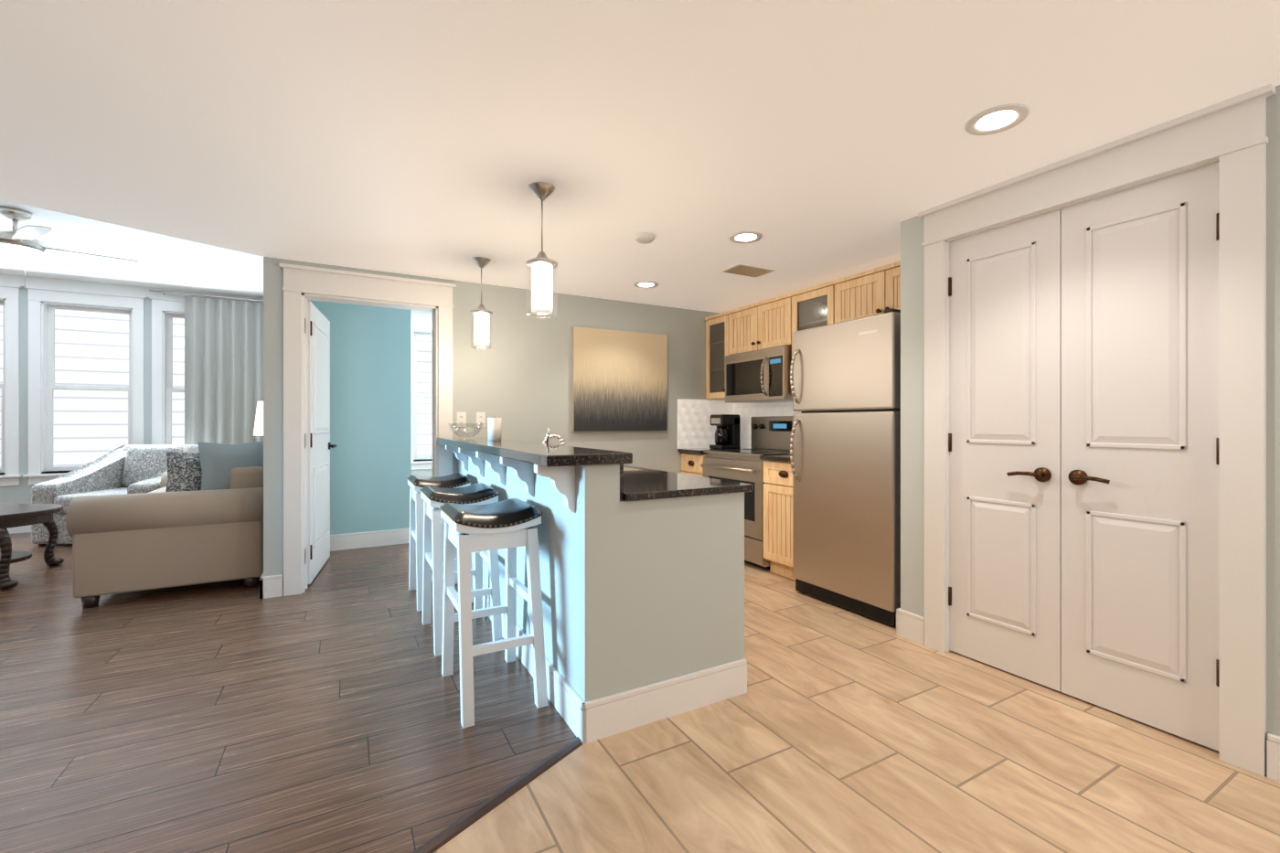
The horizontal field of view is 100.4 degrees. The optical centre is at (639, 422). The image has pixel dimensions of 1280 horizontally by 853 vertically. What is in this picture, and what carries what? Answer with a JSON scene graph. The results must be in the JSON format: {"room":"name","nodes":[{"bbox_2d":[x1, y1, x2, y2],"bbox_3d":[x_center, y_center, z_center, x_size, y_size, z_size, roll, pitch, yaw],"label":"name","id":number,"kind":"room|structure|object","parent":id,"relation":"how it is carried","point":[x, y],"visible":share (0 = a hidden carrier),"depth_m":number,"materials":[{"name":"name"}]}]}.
{"room":"open-plan kitchen","nodes":[
{"label":"open-plan kitchen","id":0,"kind":"room"},
{"bbox_2d":[0,199,432,313],"bbox_3d":[-2.499,-1.563,1.930,9.500,0.100,10.800,0,0,-29],"label":"ceiling","id":1,"kind":"structure","parent":0,"point":[167,261],"depth_m":4.97,"materials":[{"name":"white paint"}]},
{"bbox_2d":[0,206,141,292],"bbox_3d":[-4.469,-1.223,3.853,1.251,0.580,1.240,0,0,-29],"label":"ceiling fan","id":2,"kind":"object","parent":1,"relation":"attached to","point":[21,244],"visible":1,"depth_m":3.77,"materials":[{"name":"silver metal"}]},
{"bbox_2d":[0,286,432,504],"bbox_3d":[-5.010,-0.188,6.336,9.380,2.650,0.140,0,0,-29],"label":"wall","id":3,"kind":"structure","parent":0,"point":[21,494],"depth_m":5.51,"materials":[{"name":"grey paint"}]},
{"bbox_2d":[0,283,22,486],"bbox_3d":[-6.807,-0.378,5.308,0.950,2.050,0.195,0,0,-29],"label":"living room window","id":4,"kind":"structure","parent":3,"relation":"in","point":[9,293],"depth_m":5.46,"materials":[{"name":"white wood"}]},
{"bbox_2d":[22,286,146,484],"bbox_3d":[-5.958,-0.378,5.778,0.950,2.050,0.195,0,0,-29],"label":"living room window","id":5,"kind":"structure","parent":3,"relation":"in","point":[43,303],"depth_m":5.66,"materials":[{"name":"white wood"}]},
{"bbox_2d":[149,297,184,444],"bbox_3d":[-5.110,-0.378,6.248,0.950,2.050,0.195,0,0,-29],"label":"living room window","id":6,"kind":"structure","parent":3,"relation":"in","point":[164,310],"depth_m":6.03,"materials":[{"name":"white wood"}]},
{"bbox_2d":[149,289,263,444],"bbox_3d":[-4.819,-0.179,6.248,1.390,2.571,0.196,0,0,-29],"label":"curtain","id":7,"kind":"object","parent":3,"relation":"attached to","point":[224,339],"visible":0.53,"depth_m":6.18,"materials":[{"name":"grey fabric"}]},
{"bbox_2d":[0,273,432,320],"bbox_3d":[-4.970,-1.458,6.264,9.380,0.110,0.024,0,0,-29],"label":"frieze","id":8,"kind":"object","parent":3,"relation":"attached to","point":[5,279],"visible":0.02,"depth_m":5.80},
{"bbox_2d":[411,319,432,469],"bbox_3d":[-2.827,-0.378,7.514,0.930,2.050,0.195,0,0,-29],"label":"bedroom window","id":9,"kind":"structure","parent":3,"relation":"in","point":[419,327],"depth_m":7.37,"materials":[{"name":"white wood"}]},
{"bbox_2d":[0,532,576,852],"bbox_3d":[-2.772,1.167,2.423,9.500,0.060,9.673,0,0,-29],"label":"floor","id":10,"kind":"structure","parent":0,"point":[219,717],"depth_m":2.05,"materials":[{"name":"brown wood"}]},
{"bbox_2d":[0,503,63,589],"bbox_3d":[-4.955,0.881,3.679,1.359,0.513,0.860,0,0,-29],"label":"coffee table","id":11,"kind":"object","parent":10,"relation":"on","point":[11,515],"visible":1,"depth_m":3.85,"materials":[{"name":"brown wood"}]},
{"bbox_2d":[31,444,198,545],"bbox_3d":[-5.025,0.687,5.345,1.120,0.900,1.004,0,0,0],"label":"armchair","id":12,"kind":"object","parent":10,"relation":"on","point":[128,468],"visible":0.31,"depth_m":5.24,"materials":[{"name":"fabric"}]},
{"bbox_2d":[65,441,263,608],"bbox_3d":[-3.521,0.636,4.337,0.965,1.002,2.134,0,0,-29],"label":"sofa","id":13,"kind":"object","parent":10,"relation":"on","point":[204,521],"visible":0.84,"depth_m":3.47,"materials":[{"name":"fabric"}]},
{"bbox_2d":[406,472,473,611],"bbox_3d":[-1.321,0.743,3.498,0.354,0.789,0.500,0,0,-29],"label":"bar stool","id":14,"kind":"object","parent":10,"relation":"on","point":[416,483],"visible":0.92,"depth_m":3.37,"materials":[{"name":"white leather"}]},
{"bbox_2d":[419,482,502,656],"bbox_3d":[-0.982,0.743,2.886,0.354,0.789,0.500,0,0,-29],"label":"bar stool","id":15,"kind":"object","parent":10,"relation":"on","point":[433,497],"visible":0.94,"depth_m":2.77,"materials":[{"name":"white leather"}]},
{"bbox_2d":[439,497,548,728],"bbox_3d":[-0.643,0.743,2.273,0.354,0.789,0.500,0,0,-29],"label":"bar stool","id":16,"kind":"object","parent":10,"relation":"on","point":[507,524],"visible":1,"depth_m":2.15,"materials":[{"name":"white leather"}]},
{"bbox_2d":[412,736,582,852],"bbox_3d":[-2.350,1.132,-1.037,6.635,0.010,3.125,0,0,-29],"label":"trim","id":17,"kind":"structure","parent":10,"relation":"on","point":[454,829],"depth_m":1.59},
{"bbox_3d":[-3.964,0.832,5.749,0.380,0.610,0.380,0,0,-29],"label":"end table","id":18,"kind":"object","parent":10,"relation":"on","visible":0},
{"bbox_2d":[253,401,263,435],"bbox_3d":[-3.964,0.151,5.749,0.340,0.749,0.340,0,0,-29],"label":"table lamp","id":19,"kind":"object","parent":18,"relation":"on","point":[259,419],"visible":0.07,"depth_m":5.61,"materials":[{"name":"white fabric"}]},
{"bbox_2d":[307,299,411,534],"bbox_3d":[-2.584,-0.188,4.879,0.890,2.650,0.120,0,0,-29],"label":"wall","id":20,"kind":"structure","parent":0,"point":[370,346],"depth_m":4.87,"materials":[{"name":"blue paint"}]},
{"bbox_2d":[263,256,725,595],"bbox_3d":[-0.796,-0.188,4.447,3.840,2.650,0.150,0,0,-29],"label":"wall","id":21,"kind":"structure","parent":0,"point":[522,377],"depth_m":4.27,"materials":[{"name":"grey paint"}]},
{"bbox_2d":[304,300,336,584],"bbox_3d":[-2.411,0.140,4.038,0.098,1.970,0.954,0,0,-22],"label":"bedroom door","id":22,"kind":"structure","parent":21,"relation":"in","point":[319,445],"depth_m":3.93,"materials":[{"name":"white wood"}]},
{"bbox_2d":[279,263,456,596],"bbox_3d":[-1.905,0.051,3.808,1.100,2.172,0.192,0,0,-29],"label":"door frame","id":23,"kind":"structure","parent":21,"relation":"attached to","point":[302,283],"depth_m":3.61,"materials":[{"name":"white wood"}]},
{"bbox_2d":[456,412,485,426],"bbox_3d":[-1.294,-0.021,4.080,0.211,0.106,0.008,0,0,-29],"label":"outlet plates","id":24,"kind":"object","parent":21,"relation":"attached to","point":[461,417],"visible":1,"depth_m":4.06,"materials":[{"name":"white plastic"}]},
{"bbox_2d":[571,326,667,431],"bbox_3d":[-0.162,-0.363,4.686,0.920,0.880,0.042,0,0,-29],"label":"painting","id":25,"kind":"object","parent":21,"relation":"attached to","point":[619,378],"visible":1,"depth_m":4.64,"materials":[{"name":"fabric"}]},
{"bbox_2d":[0,0,1279,313],"bbox_3d":[-1.542,-1.292,0.203,9.500,0.439,6.850,0,0,-29],"label":"ceiling","id":26,"kind":"structure","parent":0,"point":[410,137],"depth_m":1.89,"materials":[{"name":"white paint"}]},
{"bbox_2d":[469,256,492,343],"bbox_3d":[-1.045,-0.782,3.514,0.144,0.582,0.144,0,0,-29],"label":"pendant light","id":27,"kind":"object","parent":26,"relation":"hanging from","point":[482,314],"visible":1,"depth_m":3.48,"materials":[{"name":"white glass"}]},
{"bbox_2d":[525,181,557,309],"bbox_3d":[-0.448,-0.782,2.438,0.144,0.582,0.144,0,0,-29],"label":"pendant light","id":28,"kind":"object","parent":26,"relation":"hanging from","point":[541,266],"visible":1,"depth_m":2.40,"materials":[{"name":"white glass"}]},
{"bbox_2d":[633,232,655,244],"bbox_3d":[0.026,-1.058,3.067,0.124,0.030,0.124,0,0,-29],"label":"smoke detector","id":29,"kind":"object","parent":26,"relation":"attached to","point":[644,238],"visible":1,"depth_m":3.03,"materials":[{"name":"white plastic"}]},
{"bbox_2d":[633,280,658,287],"bbox_3d":[0.045,-1.069,4.127,0.197,0.006,0.198,0,0,-28],"label":"recessed light","id":30,"kind":"object","parent":26,"relation":"in","point":[641,284],"depth_m":4.14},
{"bbox_2d":[728,231,762,243],"bbox_3d":[0.609,-1.069,3.071,0.199,0.006,0.201,0,0,-28],"label":"recessed light","id":31,"kind":"object","parent":26,"relation":"in","point":[742,237],"depth_m":3.08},
{"bbox_2d":[721,263,774,277],"bbox_3d":[0.762,-1.067,3.761,0.320,0.010,0.200,0,0,-29],"label":"ceiling vent","id":32,"kind":"object","parent":26,"relation":"in","point":[740,269],"visible":1,"depth_m":3.74,"materials":[{"name":"brown plastic"}]},
{"bbox_2d":[964,103,1030,135],"bbox_3d":[1.258,-1.069,1.880,0.198,0.006,0.192,0,0,-28],"label":"recessed light","id":33,"kind":"object","parent":26,"relation":"in","point":[997,119],"depth_m":1.88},
{"bbox_2d":[433,562,1279,852],"bbox_3d":[-1.554,1.167,0.225,9.500,0.060,6.900,0,0,-29],"label":"floor","id":34,"kind":"structure","parent":0,"point":[848,733],"depth_m":1.72,"materials":[{"name":"beige tile"}]},
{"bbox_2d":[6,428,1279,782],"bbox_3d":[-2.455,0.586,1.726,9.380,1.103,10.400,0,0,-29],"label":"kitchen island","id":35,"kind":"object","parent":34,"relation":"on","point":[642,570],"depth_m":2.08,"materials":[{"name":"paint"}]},
{"bbox_2d":[488,417,501,440],"bbox_3d":[-0.886,0.036,3.248,0.080,0.149,0.080,0,0,-29],"label":"pillar candle","id":36,"kind":"object","parent":35,"relation":"on","point":[494,423],"visible":0.96,"depth_m":3.21,"materials":[{"name":"white wax"}]},
{"bbox_2d":[678,448,795,580],"bbox_3d":[1.012,0.692,4.466,0.650,0.890,1.561,0,0,-29],"label":"base cabinet","id":37,"kind":"object","parent":34,"relation":"on","point":[777,470],"visible":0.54,"depth_m":3.91,"materials":[{"name":"brown wood"}]},
{"bbox_2d":[709,414,740,448],"bbox_3d":[0.789,0.086,5.011,0.241,0.320,0.200,0,0,-29],"label":"coffee maker","id":38,"kind":"object","parent":37,"relation":"on","point":[727,435],"visible":0.99,"depth_m":4.95,"materials":[{"name":"black plastic"}]},
{"bbox_2d":[700,416,792,570],"bbox_3d":[0.978,0.542,4.492,0.673,1.190,0.766,0,0,-29],"label":"range","id":39,"kind":"object","parent":34,"relation":"on","point":[744,465],"visible":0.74,"depth_m":4.28,"materials":[{"name":"silver metal"}]},
{"bbox_2d":[789,308,900,627],"bbox_3d":[1.493,0.256,3.400,0.812,1.763,0.750,0,0,-29],"label":"fridge","id":40,"kind":"object","parent":34,"relation":"on","point":[845,377],"visible":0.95,"depth_m":3.17,"materials":[{"name":"silver metal"}]},
{"bbox_2d":[900,85,1279,775],"bbox_3d":[2.781,0.032,1.151,0.780,2.210,4.317,0,0,-29],"label":"wall","id":41,"kind":"structure","parent":0,"point":[912,229],"depth_m":2.74,"materials":[{"name":"grey paint"}]},
{"bbox_2d":[704,260,900,399],"bbox_3d":[1.333,-0.617,4.187,0.360,0.788,2.361,0,0,-29],"label":"upper cabinet","id":42,"kind":"object","parent":41,"relation":"attached to","point":[771,323],"visible":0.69,"depth_m":4.18,"materials":[{"name":"brown wood"}]},
{"bbox_2d":[725,345,792,403],"bbox_3d":[1.079,-0.388,4.549,0.442,0.420,0.740,0,0,-29],"label":"microwave","id":43,"kind":"object","parent":42,"relation":"attached to","point":[762,376],"visible":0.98,"depth_m":4.40,"materials":[{"name":"silver metal"}]},
{"bbox_2d":[948,209,1061,691],"bbox_3d":[1.634,0.117,2.431,0.098,2.023,0.469,0,0,-29],"label":"closet door","id":44,"kind":"structure","parent":41,"relation":"in","point":[1005,282],"depth_m":2.40,"materials":[{"name":"white wood"}]},
{"bbox_2d":[917,83,1275,777],"bbox_3d":[1.776,0.034,2.240,0.162,2.207,1.187,0,0,-29],"label":"trim","id":45,"kind":"structure","parent":41,"relation":"attached to","point":[1232,133],"depth_m":1.79,"materials":[{"name":"white wood"}]},
{"bbox_2d":[1061,161,1219,751],"bbox_3d":[1.863,0.117,2.019,0.098,2.023,0.469,0,0,-29],"label":"closet door","id":46,"kind":"structure","parent":41,"relation":"in","point":[1140,264],"depth_m":2.00,"materials":[{"name":"white wood"}]},
{"label":"outside","id":47,"kind":"structure","parent":0,"visible":0},
{"bbox_2d":[0,305,432,468],"bbox_3d":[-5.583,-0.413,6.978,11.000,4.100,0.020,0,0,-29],"label":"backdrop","id":48,"kind":"structure","parent":47,"point":[91,348],"depth_m":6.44,"materials":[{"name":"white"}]},
{"bbox_3d":[1.603,-0.188,4.204,0.120,2.650,10.800,0,0,-29],"label":"wall","id":49,"kind":"structure","parent":0,"visible":0},
{"bbox_2d":[677,399,800,450],"bbox_3d":[1.015,0.014,4.469,0.649,0.464,1.564,0,0,-29],"label":"backsplash","id":50,"kind":"structure","parent":49,"relation":"attached to","point":[695,430],"depth_m":5.08,"materials":[{"name":"white tile"}]}
]}

